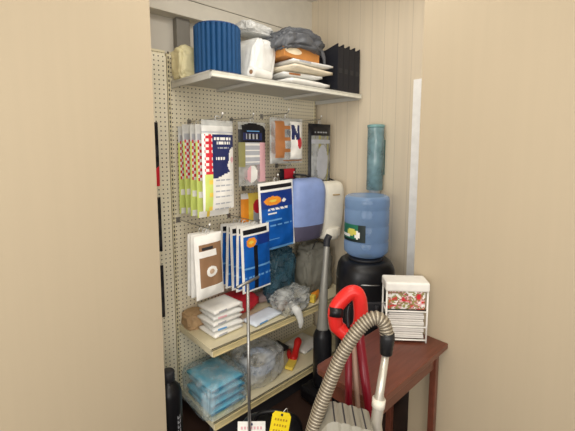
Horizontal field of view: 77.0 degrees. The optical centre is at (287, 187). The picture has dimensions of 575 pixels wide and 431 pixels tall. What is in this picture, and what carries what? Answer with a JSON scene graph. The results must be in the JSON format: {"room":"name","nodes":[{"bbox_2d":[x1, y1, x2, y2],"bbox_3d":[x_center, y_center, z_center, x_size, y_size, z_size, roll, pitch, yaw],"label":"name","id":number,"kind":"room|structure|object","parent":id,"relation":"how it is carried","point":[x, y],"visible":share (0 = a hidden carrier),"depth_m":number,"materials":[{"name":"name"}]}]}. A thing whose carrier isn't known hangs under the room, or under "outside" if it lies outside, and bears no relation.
{"room":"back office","nodes":[
{"label":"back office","id":0,"kind":"room"},
{"bbox_2d":[0,0,166,430],"bbox_3d":[-1.843,0.169,0.826,2.915,2.780,0.590,-6,9,-42],"label":"wall","id":1,"kind":"structure","parent":0,"point":[81,328],"depth_m":1.38,"materials":[{"name":"beige paint"}]},
{"bbox_2d":[150,13,248,53],"bbox_3d":[-0.578,-0.016,2.456,2.400,2.780,0.100,-6,9,-42],"label":"wall","id":2,"kind":"structure","parent":0,"point":[161,27],"depth_m":2.14,"materials":[{"name":"paint"}]},
{"bbox_2d":[173,17,189,48],"bbox_3d":[-0.641,0.184,2.317,0.090,2.415,0.050,-6,9,-42],"label":"trim","id":3,"kind":"structure","parent":2,"relation":"attached to","point":[181,27],"depth_m":2.17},
{"bbox_2d":[149,0,311,31],"bbox_3d":[-0.384,-1.221,2.371,1.525,0.365,0.090,-6,9,-42],"label":"trim","id":4,"kind":"structure","parent":2,"relation":"attached to","point":[279,13],"depth_m":2.41,"materials":[{"name":"paint"}]},
{"bbox_2d":[182,389,408,430],"bbox_3d":[0.032,1.679,0.281,4.700,0.100,4.500,-6,9,-42],"label":"floor","id":5,"kind":"structure","parent":0,"point":[192,420],"depth_m":2.26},
{"bbox_2d":[151,48,177,381],"bbox_3d":[-0.791,0.306,2.053,0.265,2.132,0.052,-6,9,-42],"label":"shelving unit","id":6,"kind":"object","parent":5,"relation":"on","point":[159,78],"visible":0.33,"depth_m":2.08,"materials":[{"name":"beige metal"}]},
{"bbox_3d":[-0.757,-0.361,1.886,0.024,0.050,0.148,-6,9,-42],"label":"hook","id":7,"kind":"object","parent":6,"relation":"attached to","visible":0},
{"bbox_2d":[154,122,158,167],"bbox_3d":[-0.732,-0.206,1.894,0.115,0.325,0.027,-6,9,-42],"label":"pack","id":8,"kind":"object","parent":7,"relation":"hanging from","point":[155,123],"visible":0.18,"depth_m":1.92,"materials":[{"name":"black"}]},
{"bbox_3d":[-0.757,-0.182,1.906,0.024,0.050,0.148,-6,9,-42],"label":"hook","id":9,"kind":"object","parent":6,"relation":"attached to","visible":0},
{"bbox_2d":[156,167,159,185],"bbox_3d":[-0.732,-0.097,1.906,0.115,0.185,0.026,-6,9,-42],"label":"pack","id":10,"kind":"object","parent":9,"relation":"hanging from","point":[157,168],"visible":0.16,"depth_m":1.94,"materials":[{"name":"red plastic"}]},
{"bbox_3d":[-0.757,0.037,1.931,0.024,0.050,0.148,-6,9,-42],"label":"hook","id":11,"kind":"object","parent":6,"relation":"attached to","visible":0},
{"bbox_2d":[157,197,162,251],"bbox_3d":[-0.732,0.191,1.939,0.115,0.325,0.026,-6,9,-42],"label":"pack","id":12,"kind":"object","parent":11,"relation":"hanging from","point":[158,198],"visible":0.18,"depth_m":1.97,"materials":[{"name":"black"}]},
{"bbox_3d":[-0.757,0.414,1.973,0.024,0.050,0.148,-6,9,-42],"label":"hook","id":13,"kind":"object","parent":6,"relation":"attached to","visible":0},
{"bbox_2d":[160,265,164,317],"bbox_3d":[-0.732,0.569,1.981,0.115,0.325,0.027,-6,9,-42],"label":"pack","id":14,"kind":"object","parent":13,"relation":"hanging from","point":[161,266],"visible":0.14,"depth_m":2.01,"materials":[{"name":"black plastic"}]},
{"bbox_2d":[164,367,182,430],"bbox_3d":[-0.609,1.187,1.864,0.132,0.520,0.132,-6,9,-42],"label":"canister","id":15,"kind":"object","parent":5,"relation":"on","point":[173,391],"visible":0.76,"depth_m":1.81,"materials":[{"name":"black plastic"}]},
{"bbox_2d":[236,276,258,430],"bbox_3d":[-0.177,0.937,1.673,0.100,1.061,0.110,0,6,-2],"label":"sign stand","id":16,"kind":"object","parent":5,"relation":"on","point":[246,283],"visible":1,"depth_m":1.64,"materials":[{"name":"grey metal"}]},
{"bbox_2d":[238,421,264,430],"bbox_3d":[-0.169,1.149,1.694,0.130,0.097,0.027,0,6,-1],"label":"price card","id":17,"kind":"object","parent":16,"relation":"attached to","point":[242,425],"visible":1,"depth_m":1.70,"materials":[{"name":"white paper"}]},
{"bbox_2d":[165,51,361,430],"bbox_3d":[-0.094,0.290,2.410,1.226,2.182,0.496,-6,9,-42],"label":"shelving unit","id":18,"kind":"object","parent":5,"relation":"on","point":[207,94],"visible":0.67,"depth_m":2.29,"materials":[{"name":"beige metal"}]},
{"bbox_2d":[171,44,193,79],"bbox_3d":[-0.565,-0.689,2.004,0.138,0.180,0.139,-6,9,-42],"label":"paper bag","id":19,"kind":"object","parent":18,"relation":"on","point":[182,64],"visible":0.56,"depth_m":1.95,"materials":[{"name":"beige paper"}]},
{"bbox_2d":[181,307,202,330],"bbox_3d":[-0.564,0.787,2.197,0.141,0.100,0.144,-6,9,-42],"label":"paper bag","id":20,"kind":"object","parent":18,"relation":"on","point":[190,321],"visible":0.66,"depth_m":2.15,"materials":[{"name":"brown paper"}]},
{"bbox_2d":[176,217,210,228],"bbox_3d":[-0.526,0.196,2.013,0.024,0.050,0.368,-6,9,-42],"label":"hook","id":21,"kind":"object","parent":18,"relation":"attached to","point":[178,219],"visible":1,"depth_m":2.07,"materials":[{"name":"metal"}]},
{"bbox_2d":[187,227,213,295],"bbox_3d":[-0.482,0.402,2.010,0.037,0.370,0.165,6,7,44],"label":"pack","id":22,"kind":"object","parent":21,"relation":"hanging from","point":[199,232],"visible":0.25,"depth_m":1.95,"materials":[{"name":"white"}]},
{"bbox_2d":[190,228,217,297],"bbox_3d":[-0.448,0.402,1.966,0.165,0.370,0.037,-4,7,-40],"label":"pack","id":23,"kind":"object","parent":21,"relation":"hanging from","point":[193,282],"visible":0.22,"depth_m":1.92,"materials":[{"name":"paper"}]},
{"bbox_2d":[193,229,223,300],"bbox_3d":[-0.418,0.403,1.926,0.047,0.378,0.191,6,11,45],"label":"pack","id":24,"kind":"object","parent":21,"relation":"hanging from","point":[208,261],"visible":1,"depth_m":1.90,"materials":[{"name":"paper"}]},
{"bbox_2d":[187,112,223,123],"bbox_3d":[-0.459,-0.383,2.010,0.024,0.050,0.368,-6,9,-42],"label":"hook","id":25,"kind":"object","parent":18,"relation":"attached to","point":[222,113],"visible":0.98,"depth_m":2.04,"materials":[{"name":"metal"}]},
{"bbox_2d":[178,123,194,213],"bbox_3d":[-0.551,-0.117,2.130,0.032,0.525,0.200,6,9,41],"label":"pack","id":26,"kind":"object","parent":25,"relation":"hanging from","point":[182,203],"visible":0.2,"depth_m":2.07,"materials":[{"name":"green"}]},
{"bbox_2d":[182,120,199,213],"bbox_3d":[-0.504,-0.122,2.080,0.215,0.531,0.027,-7,9,-40],"label":"pack","id":27,"kind":"object","parent":25,"relation":"hanging from","point":[185,127],"visible":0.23,"depth_m":2.02,"materials":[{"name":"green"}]},
{"bbox_2d":[190,121,206,215],"bbox_3d":[-0.459,-0.109,2.030,0.032,0.526,0.205,5,8,40],"label":"pack","id":28,"kind":"object","parent":25,"relation":"hanging from","point":[193,184],"visible":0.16,"depth_m":1.97,"materials":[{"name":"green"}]},
{"bbox_2d":[195,120,228,217],"bbox_3d":[-0.411,-0.105,1.982,0.195,0.524,0.033,-5,8,-37],"label":"pack","id":29,"kind":"object","parent":25,"relation":"hanging from","point":[200,213],"visible":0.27,"depth_m":1.93,"materials":[{"name":"white"}]},
{"bbox_2d":[201,116,233,211],"bbox_3d":[-0.369,-0.131,1.925,0.045,0.499,0.194,5,8,38],"label":"pack","id":30,"kind":"object","parent":25,"relation":"hanging from","point":[216,141],"visible":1,"depth_m":1.91,"materials":[{"name":"white"}]},
{"bbox_2d":[193,20,240,73],"bbox_3d":[-0.372,-0.718,1.918,0.244,0.255,0.245,-6,9,-42],"label":"filter","id":31,"kind":"object","parent":18,"relation":"on","point":[217,44],"visible":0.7,"depth_m":1.82,"materials":[{"name":"blue plastic"}]},
{"bbox_2d":[199,323,242,338],"bbox_3d":[-0.395,0.824,2.152,0.171,0.035,0.200,6,9,44],"label":"pad","id":32,"kind":"object","parent":18,"relation":"on","point":[203,327],"visible":0.41,"depth_m":2.09,"materials":[{"name":"white fabric"}]},
{"bbox_2d":[200,317,243,332],"bbox_3d":[-0.388,0.789,2.149,0.200,0.035,0.171,-5,8,-38],"label":"pad","id":33,"kind":"object","parent":32,"relation":"on","point":[237,320],"visible":0.42,"depth_m":2.09,"materials":[{"name":"white plastic"}]},
{"bbox_2d":[197,312,241,326],"bbox_3d":[-0.402,0.755,2.143,0.171,0.035,0.200,6,9,43],"label":"pad","id":34,"kind":"object","parent":33,"relation":"on","point":[202,316],"visible":0.42,"depth_m":2.08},
{"bbox_2d":[199,305,243,320],"bbox_3d":[-0.390,0.721,2.140,0.200,0.035,0.171,-5,8,-40],"label":"pad","id":35,"kind":"object","parent":34,"relation":"on","point":[238,308],"visible":0.44,"depth_m":2.08,"materials":[{"name":"white plastic"}]},
{"bbox_2d":[197,294,241,314],"bbox_3d":[-0.398,0.686,2.136,0.171,0.035,0.200,6,9,42],"label":"pad","id":36,"kind":"object","parent":35,"relation":"on","point":[217,305],"visible":1,"depth_m":2.10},
{"bbox_2d":[220,290,258,313],"bbox_3d":[-0.334,0.749,2.365,0.161,0.136,0.250,6,9,41],"label":"pack","id":37,"kind":"object","parent":18,"relation":"on","point":[254,299],"visible":0.32,"depth_m":2.34},
{"bbox_2d":[230,113,253,122],"bbox_3d":[-0.282,-0.436,2.254,0.024,0.050,0.243,-6,9,-42],"label":"hook","id":38,"kind":"object","parent":18,"relation":"attached to","point":[231,119],"visible":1,"depth_m":2.30,"materials":[{"name":"metal"}]},
{"bbox_2d":[227,213,260,221],"bbox_3d":[-0.274,0.187,2.267,0.024,0.050,0.338,-6,9,-42],"label":"hook","id":39,"kind":"object","parent":18,"relation":"attached to","point":[229,215],"visible":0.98,"depth_m":2.31,"materials":[{"name":"metal"}]},
{"bbox_2d":[220,219,240,285],"bbox_3d":[-0.346,0.416,2.349,0.235,0.434,0.028,-5,8,-39],"label":"pack","id":40,"kind":"object","parent":39,"relation":"hanging from","point":[222,226],"visible":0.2,"depth_m":2.29,"materials":[{"name":"white"}]},
{"bbox_2d":[225,219,253,288],"bbox_3d":[-0.303,0.415,2.316,0.031,0.433,0.231,6,9,42],"label":"pack","id":41,"kind":"object","parent":39,"relation":"hanging from","point":[228,254],"visible":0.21,"depth_m":2.25,"materials":[{"name":"white"}]},
{"bbox_2d":[230,220,257,290],"bbox_3d":[-0.266,0.414,2.280,0.232,0.436,0.027,-7,10,-41],"label":"pack","id":42,"kind":"object","parent":39,"relation":"hanging from","point":[232,228],"visible":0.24,"depth_m":2.21,"materials":[{"name":"white"}]},
{"bbox_2d":[236,220,259,291],"bbox_3d":[-0.230,0.415,2.242,0.032,0.431,0.225,6,9,41],"label":"pack","id":43,"kind":"object","parent":39,"relation":"hanging from","point":[238,240],"visible":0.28,"depth_m":2.18,"materials":[{"name":"white"}]},
{"bbox_2d":[240,221,270,293],"bbox_3d":[-0.192,0.415,2.206,0.240,0.440,0.027,-8,10,-42],"label":"pack","id":44,"kind":"object","parent":39,"relation":"hanging from","point":[255,251],"visible":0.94,"depth_m":2.19,"materials":[{"name":"blue"}]},
{"bbox_2d":[238,118,264,185],"bbox_3d":[-0.217,-0.220,2.215,0.200,0.410,0.037,-6,9,-41],"label":"pack","id":45,"kind":"object","parent":18,"relation":"in","point":[251,136],"visible":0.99,"depth_m":2.20,"materials":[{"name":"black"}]},
{"bbox_2d":[241,37,275,75],"bbox_3d":[-0.200,-0.748,2.143,0.205,0.268,0.273,5,8,35],"label":"bag","id":46,"kind":"object","parent":18,"relation":"on","point":[258,52],"visible":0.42,"depth_m":2.06,"materials":[{"name":"white plastic"}]},
{"bbox_2d":[235,20,273,38],"bbox_3d":[-0.203,-0.941,2.167,0.171,0.068,0.276,5,8,38],"label":"plastic bag","id":47,"kind":"object","parent":46,"relation":"on","point":[249,29],"visible":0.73,"depth_m":2.10,"materials":[{"name":"white"}]},
{"bbox_2d":[247,66,271,78],"bbox_3d":[-0.151,-0.627,1.997,0.058,0.058,0.162,4,8,33],"label":"paper roll","id":48,"kind":"object","parent":18,"relation":"on","point":[252,71],"visible":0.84,"depth_m":1.95,"materials":[{"name":"white paper"}]},
{"bbox_2d":[243,306,281,326],"bbox_3d":[-0.157,0.811,2.283,0.121,0.031,0.240,5,8,40],"label":"pack","id":49,"kind":"object","parent":18,"relation":"on","point":[264,315],"visible":0.94,"depth_m":2.26},
{"bbox_2d":[255,290,274,302],"bbox_3d":[-0.168,0.765,2.557,0.130,0.061,0.100,-4,8,-31],"label":"pack","id":50,"kind":"object","parent":18,"relation":"on","point":[263,294],"visible":0.76,"depth_m":2.52},
{"bbox_2d":[260,108,289,118],"bbox_3d":[-0.084,-0.493,2.405,0.024,0.050,0.283,-6,9,-42],"label":"hook","id":51,"kind":"object","parent":18,"relation":"attached to","point":[261,115],"visible":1,"depth_m":2.46,"materials":[{"name":"metal"}]},
{"bbox_2d":[264,340,288,355],"bbox_3d":[-0.098,1.185,2.662,0.180,0.051,0.121,-6,9,-42],"label":"pack","id":52,"kind":"object","parent":18,"relation":"on","point":[277,347],"visible":0.64,"depth_m":2.65},
{"bbox_2d":[270,114,301,163],"bbox_3d":[-0.006,-0.318,2.345,0.265,0.315,0.081,-5,8,-38],"label":"pack","id":53,"kind":"object","parent":18,"relation":"in","point":[286,138],"visible":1,"depth_m":2.33,"materials":[{"name":"white"}]},
{"bbox_2d":[271,288,309,327],"bbox_3d":[0.041,0.777,2.422,0.254,0.225,0.319,6,9,41],"label":"bag","id":54,"kind":"object","parent":18,"relation":"on","point":[297,311],"visible":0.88,"depth_m":2.33,"materials":[{"name":"white plastic"}]},
{"bbox_2d":[277,300,287,311],"bbox_3d":[-0.032,0.785,2.397,0.049,0.050,0.100,2,7,18],"label":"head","id":55,"kind":"object","parent":54,"relation":"in","point":[284,303],"visible":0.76,"depth_m":2.37},
{"bbox_2d":[289,301,296,308],"bbox_3d":[0.036,0.785,2.412,0.049,0.050,0.100,-2,7,-16],"label":"fitting","id":56,"kind":"object","parent":54,"relation":"in","point":[292,303],"visible":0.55,"depth_m":2.40,"materials":[{"name":"white plastic"}]},
{"bbox_2d":[287,297,301,304],"bbox_3d":[0.049,0.774,2.478,0.100,0.050,0.049,-2,7,-20],"label":"fitting","id":57,"kind":"object","parent":54,"relation":"in","point":[295,300],"visible":0.78,"depth_m":2.46,"materials":[{"name":"metal"}]},
{"bbox_2d":[285,337,301,370],"bbox_3d":[0.023,1.160,2.557,0.105,0.119,0.248,2,7,18],"label":"tool","id":58,"kind":"object","parent":18,"relation":"on","point":[292,355],"visible":1,"depth_m":2.55,"materials":[{"name":"red plastic"}]},
{"bbox_2d":[284,332,312,353],"bbox_3d":[0.122,1.184,2.763,0.201,0.031,0.220,6,9,41],"label":"pack","id":59,"kind":"object","parent":18,"relation":"on","point":[306,346],"visible":0.64,"depth_m":2.74},
{"bbox_2d":[278,78,329,87],"bbox_3d":[0.056,-0.659,2.323,0.360,0.047,0.260,-6,9,-44],"label":"pack","id":60,"kind":"object","parent":18,"relation":"on","point":[291,80],"visible":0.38,"depth_m":2.20},
{"bbox_2d":[272,71,321,80],"bbox_3d":[0.025,-0.700,2.316,0.300,0.037,0.261,-4,8,-35],"label":"pack","id":61,"kind":"object","parent":60,"relation":"on","point":[282,75],"visible":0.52,"depth_m":2.21,"materials":[{"name":"white plastic"}]},
{"bbox_2d":[273,63,332,76],"bbox_3d":[0.074,-0.740,2.317,0.260,0.043,0.370,6,9,43],"label":"pack","id":62,"kind":"object","parent":61,"relation":"on","point":[296,68],"visible":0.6,"depth_m":2.20},
{"bbox_2d":[274,58,332,69],"bbox_3d":[0.082,-0.780,2.333,0.340,0.035,0.261,-5,8,-40],"label":"pack","id":63,"kind":"object","parent":62,"relation":"on","point":[293,60],"visible":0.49,"depth_m":2.23,"materials":[{"name":"white plastic"}]},
{"bbox_2d":[264,26,325,64],"bbox_3d":[0.002,-0.885,2.310,0.433,0.218,0.370,-6,9,-42],"label":"plastic bag","id":64,"kind":"object","parent":63,"relation":"on","point":[288,37],"visible":0.47,"depth_m":2.16,"materials":[{"name":"grey plastic"}]},
{"bbox_2d":[275,46,318,62],"bbox_3d":[0.018,-0.831,2.294,0.310,0.075,0.222,-6,9,-44],"label":"cardboard box","id":65,"kind":"object","parent":63,"relation":"on","point":[284,54],"visible":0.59,"depth_m":2.19,"materials":[{"name":"orange cardboard"}]},
{"bbox_2d":[285,48,301,54],"bbox_3d":[0.036,-0.818,2.160,0.140,0.040,0.001,-6,9,-44],"label":"print","id":66,"kind":"object","parent":65,"relation":"attached to","point":[290,51],"depth_m":2.16},
{"bbox_2d":[293,238,332,293],"bbox_3d":[0.200,0.566,2.757,0.312,0.420,0.226,-5,8,-37],"label":"cloth bag","id":67,"kind":"object","parent":18,"relation":"on","point":[307,272],"visible":0.75,"depth_m":2.66,"materials":[{"name":"grey fabric"}]},
{"bbox_2d":[308,289,318,302],"bbox_3d":[0.198,0.763,2.577,0.054,0.054,0.162,3,7,27],"label":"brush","id":68,"kind":"object","parent":18,"relation":"on","point":[314,295],"visible":0.95,"depth_m":2.52,"materials":[{"name":"yellow plastic"}]},
{"bbox_2d":[315,43,343,90],"bbox_3d":[0.279,-0.806,2.476,0.058,0.305,0.216,-6,9,-42],"label":"magazine file","id":69,"kind":"object","parent":18,"relation":"on","point":[334,55],"visible":0.44,"depth_m":2.41,"materials":[{"name":"black plastic"}]},
{"bbox_2d":[343,46,348,91],"bbox_3d":[0.324,-0.811,2.517,0.058,0.305,0.216,-6,9,-42],"label":"magazine file","id":70,"kind":"object","parent":18,"relation":"on","point":[346,50],"visible":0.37,"depth_m":2.44,"materials":[{"name":"black plastic"}]},
{"bbox_2d":[348,46,354,92],"bbox_3d":[0.368,-0.816,2.558,0.058,0.305,0.216,-6,9,-42],"label":"magazine file","id":71,"kind":"object","parent":18,"relation":"on","point":[352,51],"visible":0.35,"depth_m":2.48,"materials":[{"name":"black plastic"}]},
{"bbox_2d":[354,50,359,93],"bbox_3d":[0.412,-0.820,2.599,0.058,0.305,0.216,-6,9,-42],"label":"magazine file","id":72,"kind":"object","parent":18,"relation":"on","point":[357,53],"visible":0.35,"depth_m":2.52,"materials":[{"name":"black plastic"}]},
{"bbox_3d":[-0.195,1.133,2.384,0.273,0.222,0.340,6,9,44],"label":"bag","id":73,"kind":"object","parent":18,"relation":"on","visible":0},
{"bbox_2d":[240,346,275,376],"bbox_3d":[-0.192,1.119,2.345,0.227,0.183,0.115,-1,7,-13],"label":"coiled hose","id":74,"kind":"object","parent":73,"relation":"in","point":[265,369],"visible":0.83,"depth_m":2.31,"materials":[{"name":"grey plastic"}]},
{"bbox_3d":[-0.002,-0.099,2.612,0.024,0.050,0.158,-6,9,-42],"label":"hook","id":75,"kind":"object","parent":18,"relation":"attached to","visible":0},
{"bbox_2d":[292,174,325,241],"bbox_3d":[0.117,0.132,2.521,0.285,0.452,0.208,-5,8,-36],"label":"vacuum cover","id":76,"kind":"object","parent":75,"relation":"hanging from","point":[309,194],"visible":0.82,"depth_m":2.43,"materials":[{"name":"plastic"}]},
{"bbox_3d":[0.163,-0.086,2.768,0.024,0.050,0.158,-6,9,-42],"label":"hook","id":77,"kind":"object","parent":18,"relation":"attached to","visible":0},
{"bbox_2d":[320,177,343,239],"bbox_3d":[0.302,0.149,2.682,0.200,0.449,0.196,-4,8,-31],"label":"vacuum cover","id":78,"kind":"object","parent":77,"relation":"hanging from","point":[334,199],"visible":0.65,"depth_m":2.61,"materials":[{"name":"beige plastic"}]},
{"bbox_3d":[0.163,-0.502,2.662,0.024,0.050,0.243,-6,9,-42],"label":"hook","id":79,"kind":"object","parent":18,"relation":"attached to","visible":0},
{"bbox_2d":[308,121,329,180],"bbox_3d":[0.232,-0.259,2.628,0.236,0.455,0.061,-6,9,-42],"label":"pack","id":80,"kind":"object","parent":79,"relation":"hanging from","point":[321,157],"visible":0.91,"depth_m":2.62,"materials":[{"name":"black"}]},
{"bbox_3d":[-0.439,1.162,2.165,0.304,0.212,0.345,-6,9,-42],"label":"plastic bag","id":81,"kind":"object","parent":18,"relation":"on","visible":0},
{"bbox_2d":[188,389,243,416],"bbox_3d":[-0.431,1.242,2.179,0.224,0.046,0.272,-6,9,-42],"label":"folded cloth","id":82,"kind":"object","parent":81,"relation":"in","point":[240,396],"visible":0.3,"depth_m":2.09,"materials":[{"name":"blue fabric"}]},
{"bbox_2d":[187,381,243,408],"bbox_3d":[-0.434,1.197,2.171,0.272,0.046,0.226,6,9,45],"label":"folded cloth","id":83,"kind":"object","parent":82,"relation":"on","point":[192,386],"visible":0.34,"depth_m":2.08,"materials":[{"name":"blue fabric"}]},
{"bbox_2d":[189,375,244,400],"bbox_3d":[-0.428,1.151,2.171,0.224,0.046,0.272,-6,9,-41],"label":"folded cloth","id":84,"kind":"object","parent":83,"relation":"on","point":[238,382],"visible":0.31,"depth_m":2.08,"materials":[{"name":"blue fabric"}]},
{"bbox_2d":[187,356,243,393],"bbox_3d":[-0.434,1.107,2.161,0.272,0.046,0.224,6,9,44],"label":"pack","id":85,"kind":"object","parent":84,"relation":"on","point":[214,373],"visible":0.99,"depth_m":2.13},
{"bbox_3d":[-0.027,-0.166,2.581,0.024,0.050,0.158,-6,9,-42],"label":"hook","id":86,"kind":"object","parent":18,"relation":"attached to","visible":0},
{"bbox_2d":[280,165,295,180],"bbox_3d":[0.002,-0.099,2.549,0.150,0.125,0.027,-6,9,-42],"label":"pack","id":87,"kind":"object","parent":86,"relation":"hanging from","point":[285,174],"visible":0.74,"depth_m":2.53,"materials":[{"name":"red plastic"}]},
{"bbox_3d":[-0.095,0.337,2.571,0.024,0.050,0.163,-6,9,-42],"label":"hook","id":88,"kind":"object","parent":18,"relation":"attached to","visible":0},
{"bbox_2d":[265,246,295,301],"bbox_3d":[-0.054,0.570,2.551,0.286,0.425,0.114,-6,9,-42],"label":"bag","id":89,"kind":"object","parent":88,"relation":"hanging from","point":[281,253],"visible":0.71,"depth_m":2.51,"materials":[{"name":"blue"}]},
{"bbox_2d":[270,280,280,294],"bbox_3d":[-0.083,0.693,2.537,0.083,0.116,0.073,-2,7,-15],"label":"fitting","id":90,"kind":"object","parent":89,"relation":"in","point":[278,289],"visible":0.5,"depth_m":2.52,"materials":[{"name":"grey"}]},
{"bbox_2d":[280,271,288,285],"bbox_3d":[-0.026,0.647,2.587,0.084,0.114,0.062,-4,8,-33],"label":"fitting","id":91,"kind":"object","parent":89,"relation":"in","point":[284,281],"visible":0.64,"depth_m":2.57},
{"bbox_2d":[243,409,302,430],"bbox_3d":[-0.065,1.294,1.863,0.375,0.311,0.260,0,6,-3],"label":"vacuum","id":92,"kind":"object","parent":5,"relation":"on","point":[263,415],"visible":0.6,"depth_m":1.86,"materials":[{"name":"black plastic"}]},
{"bbox_2d":[269,408,290,430],"bbox_3d":[-0.027,1.125,1.722,0.126,0.125,0.064,-5,8,-39],"label":"price tag","id":93,"kind":"object","parent":92,"relation":"hanging from","point":[280,421],"visible":1,"depth_m":1.72,"materials":[{"name":"yellow paper"}]},
{"bbox_2d":[301,234,334,404],"bbox_3d":[0.215,0.841,2.312,0.190,1.089,0.200,-6,9,-42],"label":"vacuum","id":94,"kind":"object","parent":5,"relation":"on","point":[322,336],"visible":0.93,"depth_m":2.30,"materials":[{"name":"black plastic"}]},
{"bbox_2d":[318,401,373,430],"bbox_3d":[0.152,1.097,1.127,0.203,0.866,0.115,0,6,2],"label":"vacuum","id":95,"kind":"object","parent":5,"relation":"on","point":[341,416],"visible":0.88,"depth_m":1.06,"materials":[{"name":"beige plastic"}]},
{"bbox_2d":[305,310,394,430],"bbox_3d":[0.156,0.936,1.103,0.369,1.134,0.098,-1,6,-7],"label":"hose","id":96,"kind":"object","parent":95,"relation":"attached to","point":[387,336],"visible":1,"depth_m":1.06,"materials":[{"name":"beige plastic"}]},
{"bbox_2d":[328,285,371,417],"bbox_3d":[0.244,0.918,1.271,0.136,1.166,0.201,-6,9,-42],"label":"vacuum","id":97,"kind":"object","parent":5,"relation":"on","point":[354,293],"visible":0.85,"depth_m":1.24,"materials":[{"name":"red plastic"}]},
{"bbox_2d":[329,307,342,317],"bbox_3d":[0.167,0.424,1.238,0.054,0.042,0.052,-6,9,-42],"label":"switch","id":98,"kind":"object","parent":97,"relation":"attached to","point":[334,312],"depth_m":1.22,"materials":[{"name":"black plastic"}]},
{"bbox_2d":[335,253,394,402],"bbox_3d":[0.495,0.912,2.331,0.372,0.964,0.406,0,6,2],"label":"water cooler","id":99,"kind":"object","parent":5,"relation":"on","point":[367,274],"visible":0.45,"depth_m":2.16,"materials":[{"name":"black plastic"}]},
{"bbox_2d":[344,193,389,258],"bbox_3d":[0.496,0.238,2.272,0.277,0.390,0.276,-6,9,-42],"label":"water bottle","id":100,"kind":"object","parent":99,"relation":"on","point":[354,233],"visible":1,"depth_m":2.20,"materials":[{"name":"blue plastic"}]},
{"bbox_2d":[317,329,447,430],"bbox_3d":[0.430,1.103,1.640,0.588,0.740,0.305,-6,9,-42],"label":"desk","id":101,"kind":"object","parent":5,"relation":"on","point":[410,362],"visible":0.42,"depth_m":1.57,"materials":[{"name":"red wood"}]},
{"bbox_2d":[382,275,429,342],"bbox_3d":[0.555,0.573,1.720,0.199,0.292,0.108,0,6,4],"label":"magazine rack","id":102,"kind":"object","parent":101,"relation":"on","point":[406,283],"visible":0.73,"depth_m":1.68,"materials":[{"name":"white plastic"}]},
{"bbox_2d":[384,303,425,310],"bbox_3d":[0.556,0.570,1.723,0.185,0.006,0.086,0,6,4],"label":"shelf","id":103,"kind":"object","parent":102,"relation":"attached to","point":[386,308],"depth_m":1.68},
{"bbox_2d":[388,291,425,309],"bbox_3d":[0.556,0.523,1.690,0.170,0.093,0.018,0,6,1],"label":"magazine","id":104,"kind":"object","parent":102,"relation":"in","point":[396,299],"visible":0.83,"depth_m":1.68,"materials":[{"name":"paper"}]},
{"bbox_2d":[393,331,422,337],"bbox_3d":[0.556,0.687,1.734,0.168,0.028,0.081,0,6,4],"label":"newspaper","id":105,"kind":"object","parent":102,"relation":"in","point":[400,334],"visible":0.24,"depth_m":1.70,"materials":[{"name":"white paper"}]},
{"bbox_2d":[392,325,423,331],"bbox_3d":[0.556,0.656,1.731,0.168,0.028,0.081,0,6,4],"label":"newspaper","id":106,"kind":"object","parent":105,"relation":"on","point":[394,328],"visible":0.23,"depth_m":1.69,"materials":[{"name":"white paper"}]},
{"bbox_2d":[388,318,423,325],"bbox_3d":[0.556,0.624,1.727,0.168,0.028,0.081,0,6,4],"label":"newspaper","id":107,"kind":"object","parent":106,"relation":"on","point":[394,321],"visible":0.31,"depth_m":1.69,"materials":[{"name":"white paper"}]},
{"bbox_2d":[387,312,423,318],"bbox_3d":[0.556,0.593,1.724,0.168,0.028,0.081,0,6,4],"label":"newspaper","id":108,"kind":"object","parent":107,"relation":"on","point":[405,315],"visible":0.48,"depth_m":1.69,"materials":[{"name":"white paper"}]},
{"bbox_2d":[312,0,424,334],"bbox_3d":[0.620,-0.034,2.618,0.100,2.780,1.290,-6,9,-42],"label":"wall","id":109,"kind":"structure","parent":0,"point":[388,34],"depth_m":2.50,"materials":[{"name":"beige paint"}]},
{"bbox_2d":[366,124,385,192],"bbox_3d":[0.599,-0.191,2.450,0.133,0.470,0.116,-6,9,-42],"label":"dispenser","id":110,"kind":"object","parent":109,"relation":"attached to","point":[376,141],"visible":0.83,"depth_m":2.40,"materials":[{"name":"teal plastic"}]},
{"bbox_2d":[368,148,381,187],"bbox_3d":[0.593,-0.161,2.448,0.090,0.321,0.090,-6,9,-42],"label":"cup stack","id":111,"kind":"object","parent":110,"relation":"in","point":[378,173],"visible":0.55,"depth_m":2.42,"materials":[{"name":"teal plastic"}]},
{"bbox_2d":[406,78,421,275],"bbox_3d":[0.820,0.353,2.357,0.018,2.070,0.075,-6,9,-42],"label":"trim","id":112,"kind":"structure","parent":109,"relation":"attached to","point":[417,83],"depth_m":2.31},
{"bbox_2d":[407,0,574,430],"bbox_3d":[1.897,0.165,0.853,0.640,2.780,3.050,-6,9,-42],"label":"wall","id":113,"kind":"structure","parent":0,"point":[495,233],"depth_m":1.49,"materials":[{"name":"beige paint"}]},
{"bbox_3d":[-0.160,-0.076,2.365,0.024,0.050,0.308,-6,9,-42],"label":"hook","id":114,"kind":"object","parent":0,"visible":0},
{"bbox_2d":[258,177,294,249],"bbox_3d":[-0.067,0.165,2.315,0.296,0.466,0.037,-5,8,-39],"label":"pack","id":115,"kind":"object","parent":114,"relation":"hanging from","point":[275,199],"visible":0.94,"depth_m":2.30,"materials":[{"name":"blue"}]},
{"bbox_3d":[-0.254,0.001,2.402,0.024,0.050,0.138,-6,9,-42],"label":"hook","id":116,"kind":"object","parent":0,"visible":0},
{"bbox_2d":[241,189,259,222],"bbox_3d":[-0.235,0.135,2.396,0.180,0.255,0.032,-6,9,-42],"label":"pack","id":117,"kind":"object","parent":116,"relation":"hanging from","point":[249,201],"visible":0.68,"depth_m":2.37,"materials":[{"name":"orange plastic"}]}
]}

